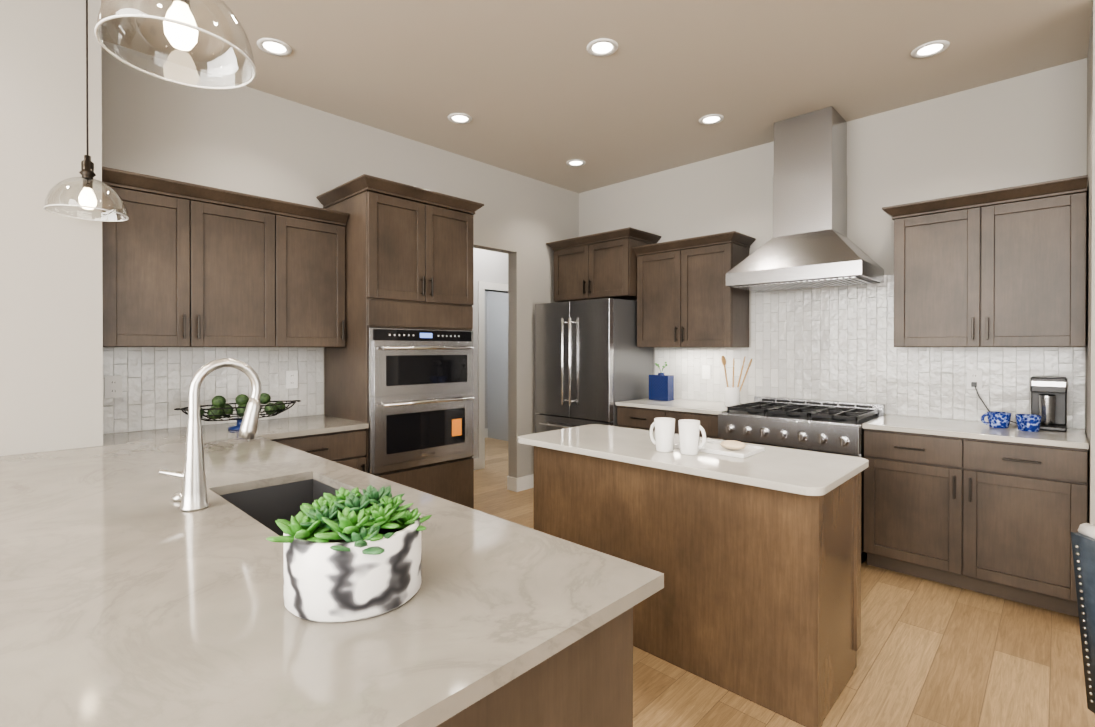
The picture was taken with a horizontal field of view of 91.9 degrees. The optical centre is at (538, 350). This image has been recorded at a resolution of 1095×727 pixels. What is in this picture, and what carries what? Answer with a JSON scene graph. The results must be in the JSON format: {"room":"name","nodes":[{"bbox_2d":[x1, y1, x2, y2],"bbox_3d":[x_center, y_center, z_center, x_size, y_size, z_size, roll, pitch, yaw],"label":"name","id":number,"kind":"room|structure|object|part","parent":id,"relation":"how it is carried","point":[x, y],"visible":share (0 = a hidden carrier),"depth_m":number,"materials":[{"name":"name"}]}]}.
{"room":"kitchen","nodes":[
{"label":"kitchen","id":0,"kind":"room"},
{"bbox_2d":[0,0,102,455],"bbox_3d":[-2.432,-0.160,2.609,0.550,3.060,0.383,0,0,44],"label":"wall","id":1,"kind":"structure","parent":0,"point":[51,347],"depth_m":2.42,"materials":[{"name":"grey paint"}]},
{"bbox_2d":[101,41,578,477],"bbox_3d":[-1.030,-0.170,4.345,0.120,3.060,4.060,0,0,44],"label":"wall","id":2,"kind":"structure","parent":0,"point":[248,140],"depth_m":3.69,"materials":[{"name":"grey paint"}]},
{"bbox_2d":[102,170,207,346],"bbox_3d":[-2.127,-0.452,2.886,0.349,0.861,0.439,0,0,44],"label":"upper cabinet","id":3,"kind":"object","parent":2,"relation":"attached to","point":[155,260],"depth_m":2.77,"materials":[{"name":"brown wood"}]},
{"bbox_2d":[103,347,323,433],"bbox_3d":[-1.966,0.215,3.305,0.002,0.474,1.258,0,0,44],"label":"backsplash","id":4,"kind":"structure","parent":2,"relation":"attached to","point":[156,381],"depth_m":3.17,"materials":[{"name":"tile"}]},
{"bbox_2d":[104,376,121,397],"bbox_3d":[-2.337,0.198,2.912,0.010,0.120,0.076,0,0,44],"label":"electrical outlet","id":5,"kind":"object","parent":4,"relation":"attached to","point":[112,386],"visible":1,"depth_m":2.91,"materials":[{"name":"white plastic"}]},
{"bbox_2d":[286,370,297,388],"bbox_3d":[-1.672,0.195,3.591,0.010,0.120,0.076,0,0,44],"label":"electrical outlet","id":6,"kind":"object","parent":4,"relation":"attached to","point":[291,379],"visible":1,"depth_m":3.59,"materials":[{"name":"white plastic"}]},
{"bbox_2d":[208,190,291,346],"bbox_3d":[-1.862,-0.453,3.157,0.349,0.861,0.562,0,0,44],"label":"upper cabinet","id":7,"kind":"object","parent":2,"relation":"attached to","point":[248,237],"depth_m":3.09,"materials":[{"name":"brown wood"}]},
{"bbox_2d":[288,202,347,349],"bbox_3d":[-1.575,-0.455,3.449,0.349,0.861,0.501,0,0,44],"label":"upper cabinet","id":8,"kind":"object","parent":2,"relation":"attached to","point":[317,239],"depth_m":3.38,"materials":[{"name":"brown wood"}]},
{"bbox_2d":[320,178,475,333],"bbox_3d":[-0.998,-0.610,3.829,0.639,0.917,0.832,0,0,44],"label":"upper cabinet","id":9,"kind":"object","parent":2,"relation":"attached to","point":[411,255],"depth_m":3.52,"materials":[{"name":"brown wood"}]},
{"bbox_2d":[507,474,533,491],"bbox_3d":[1.149,1.299,3.750,4.075,0.130,1.830,0,0,44],"label":"baseboard","id":10,"kind":"structure","parent":2,"relation":"attached to","point":[520,483],"depth_m":5.15,"materials":[{"name":"white"}]},
{"bbox_2d":[485,291,486,428],"bbox_3d":[-2.220,-0.183,6.816,0.120,3.060,4.200,0,0,44],"label":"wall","id":11,"kind":"structure","parent":0,"point":[485,291],"depth_m":8.17,"materials":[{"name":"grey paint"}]},
{"bbox_2d":[472,248,507,458],"bbox_3d":[-1.092,-0.177,5.709,0.120,3.060,4.200,0,0,44],"label":"wall","id":12,"kind":"structure","parent":0,"point":[490,266],"depth_m":6.03,"materials":[{"name":"grey paint"}]},
{"bbox_2d":[474,281,507,469],"bbox_3d":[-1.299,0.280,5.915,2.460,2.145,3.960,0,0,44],"label":"door frame","id":13,"kind":"structure","parent":12,"relation":"attached to","point":[479,462],"depth_m":6.06,"materials":[{"name":"white"}]},
{"bbox_2d":[487,291,507,440],"bbox_3d":[-0.228,-0.188,7.719,1.460,3.060,0.120,0,0,44],"label":"wall","id":14,"kind":"structure","parent":0,"point":[496,364],"depth_m":8.02,"materials":[{"name":"grey paint"}]},
{"bbox_2d":[101,0,1092,192],"bbox_3d":[-1.075,-1.712,0.992,14.500,0.060,12.100,0,0,44],"label":"ceiling","id":15,"kind":"structure","parent":0,"point":[535,89],"depth_m":3.11,"materials":[{"name":"beige paint"}]},
{"bbox_2d":[43,0,128,221],"bbox_3d":[-2.015,-1.150,2.365,0.291,1.076,0.291,0,0,44],"label":"pendant light","id":16,"kind":"object","parent":15,"relation":"hanging from","point":[87,199],"visible":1,"depth_m":2.36,"materials":[{"name":"clear glass"}]},
{"bbox_3d":[-2.015,-0.691,2.367,0.291,0.160,0.291,0,0,44],"label":"lamp shade","id":17,"kind":"part","parent":16,"relation":"part of","materials":[{"name":"clear glass"}]},
{"bbox_2d":[79,0,95,188],"bbox_3d":[-2.015,-1.207,2.364,0.124,0.962,0.124,0,0,44],"label":"socket","id":18,"kind":"object","parent":16,"relation":"attached to","point":[87,166],"depth_m":2.36,"materials":[{"name":"brown metal"}]},
{"bbox_3d":[-2.015,-0.681,2.367,0.064,0.100,0.064,0,0,44],"label":"bulb","id":19,"kind":"part","parent":16,"relation":"part of","materials":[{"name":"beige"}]},
{"bbox_2d":[94,0,255,89],"bbox_3d":[-0.780,-1.161,1.153,0.291,1.041,0.291,0,0,44],"label":"pendant light","id":20,"kind":"object","parent":15,"relation":"hanging from","point":[181,29],"visible":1,"depth_m":1.14,"materials":[{"name":"clear glass"}]},
{"bbox_3d":[-0.780,-0.709,1.155,0.064,0.100,0.064,0,0,44],"label":"bulb","id":21,"kind":"part","parent":20,"relation":"part of","materials":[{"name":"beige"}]},
{"bbox_2d":[172,0,189,8],"bbox_3d":[-0.780,-1.218,1.153,0.124,0.927,0.124,0,0,44],"label":"socket","id":22,"kind":"object","parent":20,"relation":"attached to","point":[175,2],"depth_m":1.14,"materials":[{"name":"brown metal"}]},
{"bbox_2d":[257,38,291,55],"bbox_3d":[-1.469,-1.687,2.947,0.176,0.006,0.176,0,0,44],"label":"recessed light","id":23,"kind":"object","parent":15,"relation":"in","point":[274,47],"visible":1,"depth_m":2.94,"materials":[{"name":"white"}]},
{"bbox_2d":[448,113,471,123],"bbox_3d":[-0.573,-1.692,3.861,0.176,0.006,0.176,0,0,44],"label":"recessed light","id":24,"kind":"object","parent":15,"relation":"in","point":[460,118],"visible":1,"depth_m":3.86,"materials":[{"name":"white"}]},
{"bbox_2d":[566,159,585,166],"bbox_3d":[0.338,-1.697,4.788,0.176,0.006,0.176,0,0,44],"label":"recessed light","id":25,"kind":"object","parent":15,"relation":"in","point":[575,162],"visible":1,"depth_m":4.78,"materials":[{"name":"white"}]},
{"bbox_2d":[587,38,617,56],"bbox_3d":[0.355,-1.687,2.950,0.176,0.006,0.176,0,0,44],"label":"recessed light","id":26,"kind":"object","parent":15,"relation":"in","point":[602,47],"visible":1,"depth_m":2.95,"materials":[{"name":"white"}]},
{"bbox_2d":[699,114,723,124],"bbox_3d":[1.266,-1.692,3.878,0.176,0.006,0.176,0,0,44],"label":"recessed light","id":27,"kind":"object","parent":15,"relation":"in","point":[711,119],"visible":0.98,"depth_m":3.88,"materials":[{"name":"white"}]},
{"bbox_2d":[911,40,949,57],"bbox_3d":[2.194,-1.687,2.968,0.176,0.006,0.176,0,0,44],"label":"recessed light","id":28,"kind":"object","parent":15,"relation":"in","point":[929,49],"visible":1,"depth_m":2.96,"materials":[{"name":"white"}]},
{"bbox_2d":[474,438,1094,726],"bbox_3d":[-1.075,1.408,1.008,14.500,0.060,12.100,0,0,44],"label":"floor","id":29,"kind":"structure","parent":0,"point":[930,653],"depth_m":2.29,"materials":[{"name":"brown wood"}]},
{"bbox_2d":[272,426,368,473],"bbox_3d":[-1.534,0.925,3.298,0.629,0.881,0.670,0,0,44],"label":"base cabinet","id":30,"kind":"object","parent":29,"relation":"on","point":[350,447],"depth_m":3.19,"materials":[{"name":"brown wood"}]},
{"bbox_2d":[100,414,367,449],"bbox_3d":[-1.731,0.469,3.079,0.642,0.030,1.261,0,0,44],"label":"countertop","id":31,"kind":"structure","parent":30,"relation":"on","point":[300,427],"depth_m":3.01,"materials":[{"name":"white stone"}]},
{"bbox_2d":[174,393,300,430],"bbox_3d":[-1.724,0.353,3.083,0.269,0.201,0.665,0,0,44],"label":"fruit basket","id":32,"kind":"object","parent":31,"relation":"on","point":[220,408],"visible":0.73,"depth_m":3.04,"materials":[{"name":"black"}]},
{"bbox_2d":[379,456,473,505],"bbox_3d":[-0.998,1.072,3.838,0.639,0.582,0.832,0,0,44],"label":"base cabinet","id":33,"kind":"object","parent":29,"relation":"on","point":[454,479],"depth_m":3.73,"materials":[{"name":"brown wood"}]},
{"bbox_2d":[368,328,473,474],"bbox_3d":[-0.947,0.315,3.785,0.667,0.923,0.824,0,0,44],"label":"wall oven","id":34,"kind":"object","parent":33,"relation":"in","point":[420,397],"visible":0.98,"depth_m":3.54,"materials":[{"name":"silver metal"}]},
{"bbox_2d":[440,610,632,726],"bbox_3d":[-0.203,0.937,1.160,0.606,0.881,0.546,0,0,44],"label":"base cabinet","id":35,"kind":"object","parent":29,"relation":"on","point":[590,684],"depth_m":1.01,"materials":[{"name":"brown wood"}]},
{"bbox_2d":[0,434,663,726],"bbox_3d":[-0.967,0.477,1.626,2.483,0.030,0.980,0,0,44],"label":"countertop","id":36,"kind":"structure","parent":35,"relation":"on","point":[121,606],"depth_m":0.96,"materials":[{"name":"beige stone"}]},
{"bbox_2d":[159,358,261,511],"bbox_3d":[-1.012,0.242,1.634,0.186,0.438,0.257,0,0,44],"label":"faucet","id":37,"kind":"object","parent":36,"relation":"on","point":[192,496],"visible":1,"depth_m":1.55,"materials":[{"name":"silver metal"}]},
{"bbox_2d":[216,474,363,533],"bbox_3d":[-0.713,0.593,1.634,0.777,0.227,0.360,0,0,44],"label":"sink","id":38,"kind":"object","parent":36,"relation":"in","point":[269,502],"depth_m":1.93,"materials":[{"name":"grey metal"}]},
{"bbox_2d":[266,484,431,622],"bbox_3d":[-0.365,0.372,1.006,0.309,0.184,0.291,0,0,44],"label":"succulent planter","id":39,"kind":"object","parent":36,"relation":"on","point":[354,554],"visible":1,"depth_m":0.93,"materials":[{"name":"ceramic"}]},
{"bbox_2d":[535,298,653,432],"bbox_3d":[0.511,0.449,5.115,0.903,1.815,0.768,0,0,44],"label":"fridge","id":40,"kind":"object","parent":29,"relation":"on","point":[594,363],"visible":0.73,"depth_m":4.81,"materials":[{"name":"grey metal"}]},
{"bbox_2d":[617,407,673,430],"bbox_3d":[1.097,0.918,4.664,0.543,0.880,0.628,0,0,44],"label":"base cabinet","id":41,"kind":"object","parent":29,"relation":"on","point":[642,418],"depth_m":4.47,"materials":[{"name":"brown wood"}]},
{"bbox_2d":[615,399,733,414],"bbox_3d":[1.239,0.462,4.506,0.967,0.030,0.642,0,0,44],"label":"countertop","id":42,"kind":"structure","parent":41,"relation":"on","point":[696,407],"depth_m":4.36,"materials":[{"name":"white stone"}]},
{"bbox_2d":[649,362,673,400],"bbox_3d":[1.109,0.271,4.785,0.200,0.346,0.100,0,0,44],"label":"vase","id":43,"kind":"object","parent":42,"relation":"on","point":[661,386],"visible":1,"depth_m":4.74,"materials":[{"name":"blue ceramic"}]},
{"bbox_2d":[721,356,751,406],"bbox_3d":[1.579,0.243,4.257,0.257,0.408,0.121,0,0,44],"label":"utensil crock","id":44,"kind":"object","parent":42,"relation":"on","point":[732,395],"visible":0.94,"depth_m":4.23,"materials":[{"name":"white ceramic"}]},
{"bbox_2d":[534,448,860,726],"bbox_3d":[0.689,0.936,2.607,1.455,0.868,0.566,0,0,44],"label":"kitchen island","id":45,"kind":"object","parent":29,"relation":"on","point":[755,559],"depth_m":2.16,"materials":[{"name":"brown wood"}]},
{"bbox_2d":[518,424,868,499],"bbox_3d":[0.659,0.485,2.600,1.540,0.030,0.710,0,0,44],"label":"island countertop","id":46,"kind":"structure","parent":45,"relation":"on","point":[815,475],"depth_m":2.30,"materials":[{"name":"white stone"}]},
{"bbox_2d":[649,417,674,451],"bbox_3d":[0.583,0.394,2.499,0.124,0.150,0.097,0,0,44],"label":"mug","id":47,"kind":"object","parent":46,"relation":"on","point":[664,433],"visible":1,"depth_m":2.46,"materials":[{"name":"white ceramic"}]},
{"bbox_2d":[678,419,705,454],"bbox_3d":[0.699,0.395,2.414,0.124,0.150,0.097,0,0,44],"label":"mug","id":48,"kind":"object","parent":46,"relation":"on","point":[689,430],"visible":1,"depth_m":2.39,"materials":[{"name":"white ceramic"}]},
{"bbox_2d":[675,439,764,457],"bbox_3d":[0.858,0.445,2.517,0.340,0.048,0.230,0,0,44],"label":"tray","id":49,"kind":"object","parent":46,"relation":"on","point":[733,448],"visible":0.79,"depth_m":2.46,"materials":[{"name":"white ceramic"}]},
{"bbox_2d":[674,407,747,438],"bbox_3d":[1.397,0.919,4.369,0.543,0.880,0.628,0,0,44],"label":"base cabinet","id":50,"kind":"object","parent":29,"relation":"on","point":[709,423],"depth_m":4.05,"materials":[{"name":"brown wood"}]},
{"bbox_2d":[718,396,884,563],"bbox_3d":[1.869,0.871,3.804,0.908,0.985,0.757,0,0,44],"label":"range","id":51,"kind":"object","parent":29,"relation":"on","point":[830,427],"visible":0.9,"depth_m":3.61,"materials":[{"name":"silver metal"}]},
{"bbox_2d":[863,431,1087,616],"bbox_3d":[2.596,0.926,3.193,0.976,0.880,0.628,0,0,44],"label":"base cabinet","id":52,"kind":"object","parent":29,"relation":"on","point":[979,506],"depth_m":2.93,"materials":[{"name":"brown wood"}]},
{"bbox_2d":[862,415,1088,450],"bbox_3d":[2.589,0.469,3.182,0.980,0.030,0.642,0,0,44],"label":"countertop","id":53,"kind":"structure","parent":52,"relation":"on","point":[953,429],"depth_m":3.02,"materials":[{"name":"white stone"}]},
{"bbox_2d":[981,411,1011,427],"bbox_3d":[2.714,0.409,3.141,0.137,0.088,0.112,0,0,44],"label":"mug","id":54,"kind":"object","parent":53,"relation":"on","point":[998,419],"visible":1,"depth_m":3.10,"materials":[{"name":"blue ceramic"}]},
{"bbox_2d":[971,376,1066,431],"bbox_3d":[2.872,0.303,3.186,0.434,0.300,0.218,0,0,44],"label":"coffee maker","id":55,"kind":"object","parent":53,"relation":"on","point":[1049,400],"visible":0.81,"depth_m":3.04,"materials":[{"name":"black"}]},
{"bbox_3d":[2.876,0.325,3.300,0.280,0.248,0.049,0,0,44],"label":"cord","id":56,"kind":"part","parent":55,"relation":"part of","materials":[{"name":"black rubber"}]},
{"bbox_2d":[1015,414,1041,431],"bbox_3d":[2.776,0.410,3.001,0.112,0.088,0.135,0,0,44],"label":"mug","id":57,"kind":"object","parent":53,"relation":"on","point":[1029,422],"visible":1,"depth_m":2.97,"materials":[{"name":"blue ceramic"}]},
{"bbox_2d":[1071,522,1094,713],"bbox_3d":[1.642,0.902,1.152,0.621,0.951,0.513,0,0,-18],"label":"dining chair","id":58,"kind":"object","parent":29,"relation":"on","point":[1083,545],"visible":1,"depth_m":1.30,"materials":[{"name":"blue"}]},
{"bbox_2d":[579,58,1086,429],"bbox_3d":[2.076,-0.169,4.226,4.720,3.060,0.120,0,0,44],"label":"wall","id":59,"kind":"structure","parent":0,"point":[1029,128],"depth_m":3.71,"materials":[{"name":"grey paint"}]},
{"bbox_2d":[550,227,657,301],"bbox_3d":[0.639,-0.787,5.216,0.910,0.576,0.468,0,0,44],"label":"upper cabinet","id":60,"kind":"object","parent":59,"relation":"attached to","point":[589,267],"depth_m":4.97,"materials":[{"name":"brown wood"}]},
{"bbox_2d":[634,231,753,346],"bbox_3d":[1.329,-0.475,4.624,0.886,0.890,0.348,0,0,44],"label":"upper cabinet","id":61,"kind":"object","parent":59,"relation":"attached to","point":[684,299],"depth_m":4.43,"materials":[{"name":"brown wood"}]},
{"bbox_2d":[726,106,883,291],"bbox_3d":[1.928,-1.083,3.860,0.895,1.224,0.596,0,0,44],"label":"range hood","id":62,"kind":"object","parent":59,"relation":"attached to","point":[810,244],"visible":1,"depth_m":3.76,"materials":[{"name":"silver metal"}]},
{"bbox_2d":[655,275,1084,428],"bbox_3d":[2.142,-0.045,4.076,2.873,0.986,0.002,0,0,44],"label":"backsplash","id":63,"kind":"structure","parent":59,"relation":"attached to","point":[830,343],"depth_m":3.87,"materials":[{"name":"tile"}]},
{"bbox_2d":[702,365,710,378],"bbox_3d":[1.490,0.189,4.702,0.076,0.120,0.011,0,0,44],"label":"light switch","id":64,"kind":"object","parent":63,"relation":"attached to","point":[706,371],"visible":1,"depth_m":4.70,"materials":[{"name":"white plastic"}]},
{"bbox_2d":[967,370,981,388],"bbox_3d":[2.808,0.185,3.411,0.076,0.120,0.010,0,0,44],"label":"electrical outlet","id":65,"kind":"object","parent":63,"relation":"attached to","point":[974,375],"visible":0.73,"depth_m":3.41,"materials":[{"name":"white plastic"}]},
{"bbox_2d":[890,175,1087,346],"bbox_3d":[2.731,-0.468,3.250,0.872,0.890,0.348,0,0,44],"label":"upper cabinet","id":66,"kind":"object","parent":59,"relation":"attached to","point":[1008,268],"depth_m":3.08,"materials":[{"name":"brown wood"}]},
{"bbox_2d":[1085,0,1094,524],"bbox_3d":[2.962,-0.161,2.768,0.122,3.060,0.720,0,0,44],"label":"wall","id":67,"kind":"structure","parent":0,"point":[1090,369],"depth_m":2.60,"materials":[{"name":"grey paint"}]}
]}

